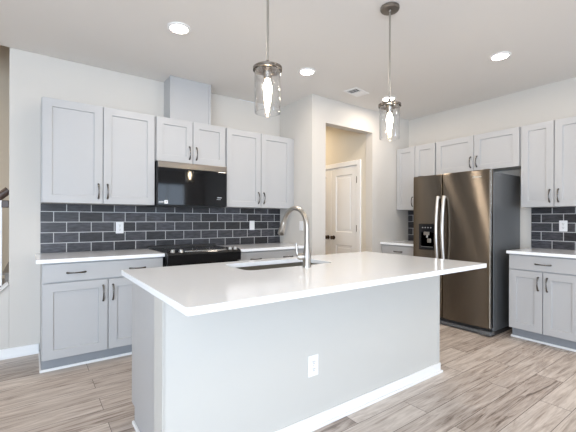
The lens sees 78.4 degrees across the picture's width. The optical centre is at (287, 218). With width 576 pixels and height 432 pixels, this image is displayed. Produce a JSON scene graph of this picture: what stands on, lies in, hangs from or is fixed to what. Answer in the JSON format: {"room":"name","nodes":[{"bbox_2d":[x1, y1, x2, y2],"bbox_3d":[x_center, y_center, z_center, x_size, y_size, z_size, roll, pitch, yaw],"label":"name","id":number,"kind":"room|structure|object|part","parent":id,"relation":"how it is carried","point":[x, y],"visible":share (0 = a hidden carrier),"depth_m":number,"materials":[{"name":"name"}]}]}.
{"room":"kitchen","nodes":[
{"label":"kitchen","id":0,"kind":"room"},
{"bbox_2d":[0,45,231,278],"bbox_3d":[-3.550,-0.575,3.823,6.738,3.600,0.120,0,0,-36],"label":"wall","id":1,"kind":"structure","parent":0,"point":[4,51],"depth_m":4.00,"materials":[{"name":"beige paint"}]},
{"bbox_2d":[0,48,279,350],"bbox_3d":[-1.582,-0.142,3.829,3.541,2.745,0.120,0,0,-36],"label":"wall","id":2,"kind":"structure","parent":0,"point":[32,76],"depth_m":3.23,"materials":[{"name":"grey paint"}]},
{"bbox_2d":[0,281,8,292],"bbox_3d":[-2.793,0.934,2.954,0.750,0.754,0.200,0,0,-36],"label":"trim","id":3,"kind":"structure","parent":2,"relation":"attached to","point":[6,284],"depth_m":3.10,"materials":[{"name":"white paint"}]},
{"bbox_2d":[0,187,8,285],"bbox_3d":[-2.848,0.381,2.914,0.898,1.336,0.055,0,0,-36],"label":"stair railing","id":4,"kind":"object","parent":3,"relation":"on","point":[4,192],"visible":0.88,"depth_m":3.12,"materials":[{"name":"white wood"}]},
{"bbox_3d":[-2.847,0.152,2.914,0.898,0.879,0.055,0,0,-36],"label":"handrail","id":5,"kind":"part","parent":4,"relation":"part of","materials":[{"name":"brown wood"}]},
{"bbox_2d":[0,343,38,359],"bbox_3d":[-2.629,1.184,2.985,0.855,0.088,0.024,0,0,-36],"label":"baseboard","id":6,"kind":"structure","parent":2,"relation":"attached to","point":[20,351],"depth_m":3.15,"materials":[{"name":"white paint"}]},
{"bbox_2d":[40,97,154,205],"bbox_3d":[-1.788,-0.587,3.368,0.930,0.892,0.382,0,0,-36],"label":"upper cabinet","id":7,"kind":"object","parent":2,"relation":"attached to","point":[91,154],"visible":1,"depth_m":3.21,"materials":[{"name":"grey paint"}]},
{"bbox_3d":[-1.890,-0.586,3.115,0.454,0.890,0.020,0,0,-36],"label":"door","id":8,"kind":"part","parent":7,"relation":"part of","materials":[{"name":"grey paint"}]},
{"bbox_3d":[-1.718,-0.254,3.206,0.017,0.145,0.035,0,0,-36],"label":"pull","id":9,"kind":"part","parent":7,"relation":"part of","materials":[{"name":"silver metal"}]},
{"bbox_3d":[-1.516,-0.585,3.385,0.454,0.890,0.020,0,0,-36],"label":"door","id":10,"kind":"part","parent":7,"relation":"part of","materials":[{"name":"grey paint"}]},
{"bbox_2d":[40,204,279,252],"bbox_3d":[-1.194,0.089,4.030,2.673,0.456,0.010,0,0,-36],"label":"tile backsplash","id":11,"kind":"structure","parent":2,"relation":"attached to","point":[63,227],"depth_m":3.79,"materials":[{"name":"tile"}]},
{"bbox_2d":[116,222,123,232],"bbox_3d":[-1.730,0.088,3.630,0.074,0.118,0.010,0,0,-36],"label":"wall outlet","id":12,"kind":"object","parent":11,"relation":"attached to","point":[119,225],"visible":1,"depth_m":3.63,"materials":[{"name":"white plastic"}]},
{"bbox_2d":[250,221,254,229],"bbox_3d":[-0.462,0.082,4.548,0.074,0.118,0.010,0,0,-36],"label":"wall switch","id":13,"kind":"object","parent":11,"relation":"attached to","point":[252,223],"visible":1,"depth_m":4.55,"materials":[{"name":"white plastic"}]},
{"bbox_2d":[155,116,224,166],"bbox_3d":[-1.098,-0.808,3.868,0.762,0.446,0.382,0,0,-36],"label":"upper cabinet","id":14,"kind":"object","parent":2,"relation":"attached to","point":[176,140],"visible":0.94,"depth_m":3.71,"materials":[{"name":"grey paint"}]},
{"bbox_3d":[-1.165,-0.807,3.639,0.370,0.444,0.020,0,0,-36],"label":"door","id":15,"kind":"part","parent":14,"relation":"part of","materials":[{"name":"grey paint"}]},
{"bbox_2d":[164,75,210,124],"bbox_3d":[-1.122,-1.272,3.940,0.460,0.480,0.236,0,0,-36],"label":"chase","id":16,"kind":"object","parent":14,"relation":"on","point":[184,99],"visible":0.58,"depth_m":3.84,"materials":[{"name":"grey paint"}]},
{"bbox_2d":[149,161,226,207],"bbox_3d":[-1.093,-0.355,3.856,0.752,0.449,0.386,0,0,-36],"label":"microwave","id":17,"kind":"object","parent":14,"relation":"attached to","point":[177,184],"visible":0.98,"depth_m":3.68,"materials":[{"name":"black glass"}]},
{"bbox_3d":[-0.860,-0.806,3.861,0.370,0.444,0.020,0,0,-36],"label":"door","id":18,"kind":"part","parent":14,"relation":"part of","materials":[{"name":"grey paint"}]},
{"bbox_2d":[223,128,293,208],"bbox_3d":[-0.393,-0.583,4.379,0.968,0.892,0.382,0,0,-36],"label":"upper cabinet","id":19,"kind":"object","parent":2,"relation":"attached to","point":[260,167],"visible":0.88,"depth_m":4.22,"materials":[{"name":"grey paint"}]},
{"bbox_3d":[-0.512,-0.583,4.112,0.448,0.890,0.020,0,0,-36],"label":"door","id":20,"kind":"part","parent":19,"relation":"part of","materials":[{"name":"grey paint"}]},
{"bbox_3d":[-0.143,-0.582,4.380,0.448,0.890,0.020,0,0,-36],"label":"door","id":21,"kind":"part","parent":19,"relation":"part of","materials":[{"name":"grey paint"}]},
{"bbox_2d":[0,0,575,119],"bbox_3d":[0.344,-1.559,0.208,8.800,0.100,8.000,0,0,-36],"label":"ceiling","id":22,"kind":"structure","parent":0,"point":[441,50],"depth_m":3.05,"materials":[{"name":"white paint"}]},
{"bbox_2d":[167,22,190,34],"bbox_3d":[-0.863,-1.506,2.796,0.180,0.010,0.180,0,0,-36],"label":"recessed light","id":23,"kind":"object","parent":22,"relation":"in","point":[175,27],"visible":1,"depth_m":2.79,"materials":[{"name":"white paint"}]},
{"bbox_2d":[253,0,281,112],"bbox_3d":[-0.109,-1.041,1.907,0.158,0.938,0.158,0,0,-2],"label":"pendant light","id":24,"kind":"object","parent":22,"relation":"hanging from","point":[267,69],"visible":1,"depth_m":1.89,"materials":[{"name":"grey metal"}]},
{"bbox_3d":[-0.109,-1.158,1.907,0.013,0.625,0.013,0,0,-36],"label":"rod","id":25,"kind":"part","parent":24,"relation":"part of","materials":[{"name":"silver metal"}]},
{"bbox_3d":[-0.110,-0.688,1.907,0.143,0.232,0.143,0,0,-36],"label":"lamp shade","id":26,"kind":"part","parent":24,"relation":"part of","materials":[{"name":"clear glass"}]},
{"bbox_3d":[-0.110,-0.692,1.907,0.045,0.127,0.045,0,0,-36],"label":"bulb","id":27,"kind":"part","parent":24,"relation":"part of","materials":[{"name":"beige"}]},
{"bbox_2d":[263,68,272,79],"bbox_3d":[-0.110,-0.780,1.907,0.054,0.053,0.054,0,0,-36],"label":"socket","id":28,"kind":"object","parent":24,"relation":"attached to","point":[267,72],"depth_m":1.89,"materials":[{"name":"silver metal"}]},
{"bbox_2d":[298,68,315,75],"bbox_3d":[0.195,-1.504,3.611,0.180,0.010,0.180,0,0,-36],"label":"recessed light","id":29,"kind":"object","parent":22,"relation":"in","point":[304,71],"visible":1,"depth_m":3.59,"materials":[{"name":"white paint"}]},
{"bbox_2d":[344,87,368,96],"bbox_3d":[0.814,-1.504,4.192,0.270,0.007,0.180,0,0,-44],"label":"ceiling vent","id":30,"kind":"object","parent":22,"relation":"in","point":[356,92],"visible":1,"depth_m":4.19,"materials":[{"name":"white metal"}]},
{"bbox_2d":[381,96,395,100],"bbox_3d":[1.256,-1.501,4.413,0.180,0.010,0.180,0,0,-36],"label":"recessed light","id":31,"kind":"object","parent":22,"relation":"in","point":[386,98],"visible":0.77,"depth_m":4.39,"materials":[{"name":"white paint"}]},
{"bbox_2d":[378,2,400,138],"bbox_3d":[0.723,-1.039,2.510,0.158,0.938,0.158,0,0,-2],"label":"pendant light","id":32,"kind":"object","parent":22,"relation":"hanging from","point":[389,8],"visible":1,"depth_m":2.50,"materials":[{"name":"grey metal"}]},
{"bbox_3d":[0.722,-0.686,2.510,0.143,0.232,0.143,0,0,-36],"label":"lamp shade","id":33,"kind":"part","parent":32,"relation":"part of","materials":[{"name":"clear glass"}]},
{"bbox_3d":[0.722,-0.689,2.510,0.045,0.127,0.045,0,0,-36],"label":"bulb","id":34,"kind":"part","parent":32,"relation":"part of","materials":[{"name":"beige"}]},
{"bbox_2d":[386,105,393,113],"bbox_3d":[0.723,-0.777,2.510,0.054,0.053,0.054,0,0,-36],"label":"socket","id":35,"kind":"object","parent":32,"relation":"attached to","point":[389,108],"depth_m":2.49,"materials":[{"name":"silver metal"}]},
{"bbox_3d":[0.724,-1.155,2.510,0.013,0.625,0.013,0,0,-36],"label":"rod","id":36,"kind":"part","parent":32,"relation":"part of","materials":[{"name":"silver metal"}]},
{"bbox_2d":[489,51,511,60],"bbox_3d":[1.957,-1.499,3.259,0.180,0.010,0.180,0,0,-36],"label":"recessed light","id":37,"kind":"object","parent":22,"relation":"in","point":[498,56],"visible":1,"depth_m":3.25,"materials":[{"name":"white paint"}]},
{"bbox_2d":[0,323,575,431],"bbox_3d":[-0.309,1.284,1.099,8.800,0.100,10.200,0,0,-36],"label":"floor","id":38,"kind":"structure","parent":0,"point":[502,382],"depth_m":2.46,"materials":[{"name":"brown wood"}]},
{"bbox_2d":[0,262,8,286],"bbox_3d":[-2.553,0.396,3.837,2.340,1.665,1.010,0,0,-36],"label":"staircase","id":39,"kind":"structure","parent":38,"relation":"on","point":[5,272],"depth_m":3.28,"materials":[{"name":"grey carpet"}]},
{"bbox_2d":[39,257,162,372],"bbox_3d":[-1.714,0.788,3.250,0.942,0.884,0.664,0,0,-36],"label":"base cabinet","id":40,"kind":"object","parent":38,"relation":"on","point":[86,306],"visible":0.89,"depth_m":2.93,"materials":[{"name":"grey paint"}]},
{"bbox_3d":[-1.728,0.809,2.886,0.454,0.598,0.020,0,0,-36],"label":"door","id":41,"kind":"part","parent":40,"relation":"part of","materials":[{"name":"grey paint"}]},
{"bbox_3d":[-1.713,0.433,2.862,0.145,0.017,0.035,0,0,-36],"label":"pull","id":42,"kind":"part","parent":40,"relation":"part of","materials":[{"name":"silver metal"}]},
{"bbox_3d":[-1.743,1.219,3.289,0.942,0.022,0.509,0,0,-36],"label":"shoe moulding","id":43,"kind":"part","parent":40,"relation":"part of","materials":[{"name":"white paint"}]},
{"bbox_2d":[35,249,164,263],"bbox_3d":[-1.725,0.331,3.249,0.974,0.030,0.654,0,0,-36],"label":"countertop","id":44,"kind":"structure","parent":40,"relation":"on","point":[59,257],"depth_m":3.09,"materials":[{"name":"white stone"}]},
{"bbox_3d":[-1.540,0.430,3.021,0.916,0.140,0.020,0,0,-36],"label":"drawer","id":45,"kind":"part","parent":40,"relation":"part of","materials":[{"name":"grey paint"}]},
{"bbox_3d":[-1.354,0.810,3.157,0.454,0.598,0.020,0,0,-36],"label":"door","id":46,"kind":"part","parent":40,"relation":"part of","materials":[{"name":"grey paint"}]},
{"bbox_2d":[148,243,240,266],"bbox_3d":[-0.993,0.758,3.724,0.758,0.949,0.721,0,0,-36],"label":"range","id":47,"kind":"object","parent":38,"relation":"on","point":[188,254],"visible":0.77,"depth_m":3.50,"materials":[{"name":"black metal"}]},
{"bbox_3d":[-1.181,0.304,3.985,0.758,0.026,0.073,0,0,-36],"label":"trim","id":48,"kind":"part","parent":47,"relation":"part of","materials":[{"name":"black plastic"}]},
{"bbox_2d":[149,245,227,252],"bbox_3d":[-1.010,0.322,3.748,0.758,0.021,0.570,0,0,-36],"label":"cooktop","id":49,"kind":"object","parent":47,"relation":"in","point":[165,248],"depth_m":3.78,"materials":[{"name":"black glass"}]},
{"bbox_3d":[-0.825,0.710,3.493,0.750,0.555,0.052,0,0,-36],"label":"oven door","id":50,"kind":"part","parent":47,"relation":"part of","materials":[{"name":"black ceramic"}]},
{"bbox_3d":[-0.819,0.361,3.485,0.758,0.123,0.090,0,0,-36],"label":"control panel","id":51,"kind":"part","parent":47,"relation":"part of","materials":[{"name":"black metal"}]},
{"bbox_3d":[-0.811,0.309,3.485,0.430,0.012,0.040,0,0,-36],"label":"control trim","id":52,"kind":"part","parent":47,"relation":"part of","materials":[{"name":"silver metal"}]},
{"bbox_2d":[239,248,303,260],"bbox_3d":[-0.311,0.792,4.267,0.960,0.884,0.664,0,0,-36],"label":"base cabinet","id":53,"kind":"object","parent":38,"relation":"on","point":[269,254],"visible":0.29,"depth_m":3.97,"materials":[{"name":"grey paint"}]},
{"bbox_2d":[217,243,303,251],"bbox_3d":[-0.314,0.335,4.271,0.966,0.030,0.654,0,0,-36],"label":"countertop","id":54,"kind":"structure","parent":53,"relation":"on","point":[260,246],"depth_m":4.12,"materials":[{"name":"white stone"}]},
{"bbox_2d":[132,275,442,431],"bbox_3d":[0.113,0.793,2.520,2.245,0.884,0.799,0,0,-36],"label":"kitchen island","id":55,"kind":"object","parent":38,"relation":"on","point":[244,369],"visible":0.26,"depth_m":2.00,"materials":[{"name":"grey paint"}]},
{"bbox_3d":[-0.781,0.791,1.946,0.018,0.884,0.613,0,0,-36],"label":"panel","id":56,"kind":"part","parent":55,"relation":"part of","materials":[{"name":"grey paint"}]},
{"bbox_3d":[0.142,1.226,2.478,2.245,0.020,0.696,0,0,-36],"label":"shoe moulding","id":57,"kind":"part","parent":55,"relation":"part of","materials":[{"name":"white paint"}]},
{"bbox_2d":[121,251,486,315],"bbox_3d":[0.209,0.337,2.397,2.252,0.030,1.158,0,0,-36],"label":"island countertop","id":58,"kind":"structure","parent":55,"relation":"on","point":[196,289],"depth_m":1.94,"materials":[{"name":"white stone"}]},
{"bbox_2d":[237,262,315,269],"bbox_3d":[-0.058,0.458,2.549,0.759,0.212,0.389,0,0,-36],"label":"sink","id":59,"kind":"object","parent":58,"relation":"in","point":[271,266],"visible":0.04,"depth_m":2.73,"materials":[{"name":"silver metal"}]},
{"bbox_2d":[278,206,310,267],"bbox_3d":[0.025,0.115,2.477,0.092,0.413,0.359,0,0,-36],"label":"faucet","id":60,"kind":"object","parent":58,"relation":"on","point":[305,256],"visible":1,"depth_m":2.36,"materials":[{"name":"silver metal"}]},
{"bbox_2d":[308,354,317,377],"bbox_3d":[0.150,0.864,2.079,0.078,0.124,0.010,0,0,-36],"label":"wall outlet","id":61,"kind":"object","parent":55,"relation":"attached to","point":[312,360],"visible":1,"depth_m":2.07,"materials":[{"name":"white plastic"}]},
{"bbox_3d":[0.298,1.197,2.264,2.219,0.078,0.140,0,0,-36],"label":"baseboard","id":62,"kind":"part","parent":55,"relation":"part of","materials":[{"name":"white paint"}]},
{"bbox_2d":[382,244,412,255],"bbox_3d":[1.747,0.798,4.939,0.664,0.884,0.615,0,0,-36],"label":"base cabinet","id":63,"kind":"object","parent":38,"relation":"on","point":[389,249],"visible":0.15,"depth_m":4.78,"materials":[{"name":"grey paint"}]},
{"bbox_2d":[380,240,412,245],"bbox_3d":[1.754,0.341,4.942,0.654,0.030,0.622,0,0,-36],"label":"countertop","id":64,"kind":"structure","parent":63,"relation":"on","point":[408,242],"depth_m":4.89,"materials":[{"name":"white stone"}]},
{"bbox_2d":[413,169,519,336],"bbox_3d":[2.110,0.353,4.253,0.826,1.775,0.926,0,0,-36],"label":"refrigerator","id":65,"kind":"object","parent":38,"relation":"on","point":[470,216],"visible":0.89,"depth_m":3.92,"materials":[{"name":"grey metal"}]},
{"bbox_3d":[1.712,0.314,4.299,0.070,1.681,0.385,0,0,-36],"label":"freezer door","id":66,"kind":"part","parent":65,"relation":"part of","materials":[{"name":"metal"}]},
{"bbox_3d":[1.744,0.137,4.130,0.086,0.814,0.037,0,0,-36],"label":"handle","id":67,"kind":"part","parent":65,"relation":"part of","materials":[{"name":"silver metal"}]},
{"bbox_3d":[1.788,0.138,4.068,0.086,0.814,0.037,0,0,-36],"label":"handle","id":68,"kind":"part","parent":65,"relation":"part of","materials":[{"name":"silver metal"}]},
{"bbox_3d":[1.985,0.314,3.922,0.070,1.683,0.533,0,0,-36],"label":"fridge door","id":69,"kind":"part","parent":65,"relation":"part of","materials":[{"name":"metal"}]},
{"bbox_3d":[2.166,1.218,4.276,0.663,0.045,0.886,0,0,-36],"label":"rail","id":70,"kind":"part","parent":65,"relation":"part of","materials":[{"name":"black plastic"}]},
{"bbox_2d":[509,254,575,351],"bbox_3d":[2.710,0.800,3.609,0.664,0.884,0.624,0,0,-36],"label":"base cabinet","id":71,"kind":"object","parent":38,"relation":"on","point":[542,289],"visible":0.99,"depth_m":3.44,"materials":[{"name":"grey paint"}]},
{"bbox_3d":[2.393,0.821,3.558,0.020,0.598,0.296,0,0,-36],"label":"door","id":72,"kind":"part","parent":71,"relation":"part of","materials":[{"name":"grey paint"}]},
{"bbox_2d":[506,248,575,257],"bbox_3d":[2.720,0.344,3.608,0.654,0.030,0.633,0,0,-36],"label":"countertop","id":73,"kind":"structure","parent":71,"relation":"on","point":[562,253],"depth_m":3.55,"materials":[{"name":"white stone"}]},
{"bbox_3d":[2.482,0.441,3.436,0.020,0.140,0.598,0,0,-36],"label":"drawer","id":74,"kind":"part","parent":71,"relation":"part of","materials":[{"name":"grey paint"}]},
{"bbox_3d":[2.748,1.232,3.637,0.509,0.022,0.624,0,0,-36],"label":"shoe moulding","id":75,"kind":"part","parent":71,"relation":"part of","materials":[{"name":"white paint"}]},
{"bbox_3d":[2.570,0.821,3.314,0.020,0.598,0.296,0,0,-36],"label":"door","id":76,"kind":"part","parent":71,"relation":"part of","materials":[{"name":"grey paint"}]},
{"bbox_2d":[280,97,305,244],"bbox_3d":[0.066,-0.137,4.674,0.120,2.745,0.686,0,0,-36],"label":"wall","id":77,"kind":"structure","parent":0,"point":[293,115],"depth_m":4.51,"materials":[{"name":"grey paint"}]},
{"bbox_2d":[299,221,302,230],"bbox_3d":[0.165,0.086,4.425,0.010,0.118,0.074,0,0,-36],"label":"wall switch","id":78,"kind":"object","parent":77,"relation":"attached to","point":[300,222],"visible":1,"depth_m":4.42,"materials":[{"name":"white plastic"}]},
{"bbox_2d":[326,126,365,251],"bbox_3d":[0.425,-0.136,6.033,0.100,2.745,2.466,0,0,-36],"label":"wall","id":79,"kind":"structure","parent":0,"point":[341,145],"depth_m":5.25,"materials":[{"name":"beige paint"}]},
{"bbox_2d":[325,170,330,254],"bbox_3d":[0.503,0.221,5.815,0.098,2.008,0.568,0,0,-36],"label":"door","id":80,"kind":"structure","parent":79,"relation":"in","point":[328,172],"depth_m":5.64,"materials":[{"name":"white paint"}]},
{"bbox_2d":[330,165,356,253],"bbox_3d":[0.837,0.221,5.353,0.098,2.008,0.564,0,0,-36],"label":"door","id":81,"kind":"structure","parent":79,"relation":"in","point":[343,237],"depth_m":5.37,"materials":[{"name":"white paint"}]},
{"bbox_3d":[0.854,0.168,5.372,0.009,1.585,0.254,0,0,-36],"label":"raised panel","id":82,"kind":"part","parent":81,"relation":"part of","materials":[{"name":"white paint"}]},
{"bbox_2d":[326,159,360,251],"bbox_3d":[0.675,0.188,5.587,0.020,2.098,1.259,0,0,-36],"label":"trim","id":83,"kind":"structure","parent":79,"relation":"attached to","point":[354,162],"depth_m":5.10,"materials":[{"name":"white paint"}]},
{"bbox_2d":[306,94,408,255],"bbox_3d":[1.028,-0.135,4.873,1.912,2.745,0.120,0,0,-36],"label":"wall","id":84,"kind":"structure","parent":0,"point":[384,222],"depth_m":4.91,"materials":[{"name":"grey paint"}]},
{"bbox_2d":[409,77,575,248],"bbox_3d":[3.996,-0.126,2.508,0.120,2.745,7.434,0,0,-36],"label":"wall","id":85,"kind":"structure","parent":0,"point":[556,100],"depth_m":4.27,"materials":[{"name":"grey paint"}]},
{"bbox_2d":[408,210,413,240],"bbox_3d":[2.015,0.098,5.130,0.010,0.456,0.621,0,0,-36],"label":"tile backsplash","id":86,"kind":"structure","parent":85,"relation":"attached to","point":[410,212],"depth_m":5.34,"materials":[{"name":"tile"}]},
{"bbox_2d":[397,143,435,209],"bbox_3d":[1.887,-0.577,5.032,0.335,0.892,0.622,0,0,-36],"label":"upper cabinet","id":87,"kind":"object","parent":85,"relation":"attached to","point":[420,160],"visible":0.57,"depth_m":5.00,"materials":[{"name":"grey paint"}]},
{"bbox_3d":[1.697,-0.577,5.085,0.020,0.890,0.300,0,0,-36],"label":"door","id":88,"kind":"part","parent":87,"relation":"part of","materials":[{"name":"grey paint"}]},
{"bbox_3d":[1.878,-0.576,4.836,0.020,0.890,0.300,0,0,-36],"label":"door","id":89,"kind":"part","parent":87,"relation":"part of","materials":[{"name":"grey paint"}]},
{"bbox_2d":[436,127,520,174],"bbox_3d":[2.366,-0.803,4.372,0.335,0.436,1.002,0,0,-36],"label":"upper cabinet","id":90,"kind":"object","parent":85,"relation":"attached to","point":[500,150],"visible":0.94,"depth_m":4.23,"materials":[{"name":"grey paint"}]},
{"bbox_3d":[2.121,-0.803,4.502,0.020,0.434,0.490,0,0,-36],"label":"door","id":91,"kind":"part","parent":90,"relation":"part of","materials":[{"name":"grey paint"}]},
{"bbox_3d":[2.413,-0.802,4.099,0.020,0.434,0.490,0,0,-36],"label":"door","id":92,"kind":"part","parent":90,"relation":"part of","materials":[{"name":"grey paint"}]},
{"bbox_2d":[521,116,575,207],"bbox_3d":[2.844,-0.574,3.710,0.335,0.892,0.622,0,0,-36],"label":"upper cabinet","id":93,"kind":"object","parent":85,"relation":"attached to","point":[548,148],"visible":1,"depth_m":3.67,"materials":[{"name":"grey paint"}]},
{"bbox_3d":[2.655,-0.574,3.763,0.020,0.890,0.300,0,0,-36],"label":"door","id":94,"kind":"part","parent":93,"relation":"part of","materials":[{"name":"grey paint"}]},
{"bbox_3d":[2.836,-0.573,3.514,0.020,0.890,0.300,0,0,-36],"label":"door","id":95,"kind":"part","parent":93,"relation":"part of","materials":[{"name":"grey paint"}]},
{"bbox_2d":[531,207,575,249],"bbox_3d":[2.981,0.100,3.797,0.010,0.458,0.633,0,0,-36],"label":"tile backsplash","id":96,"kind":"structure","parent":85,"relation":"attached to","point":[545,233],"depth_m":3.88,"materials":[{"name":"tile"}]},
{"bbox_2d":[559,221,567,231],"bbox_3d":[2.964,0.075,3.803,0.010,0.118,0.074,0,0,-36],"label":"wall outlet","id":97,"kind":"object","parent":96,"relation":"attached to","point":[563,225],"visible":1,"depth_m":3.80,"materials":[{"name":"white plastic"}]}
]}

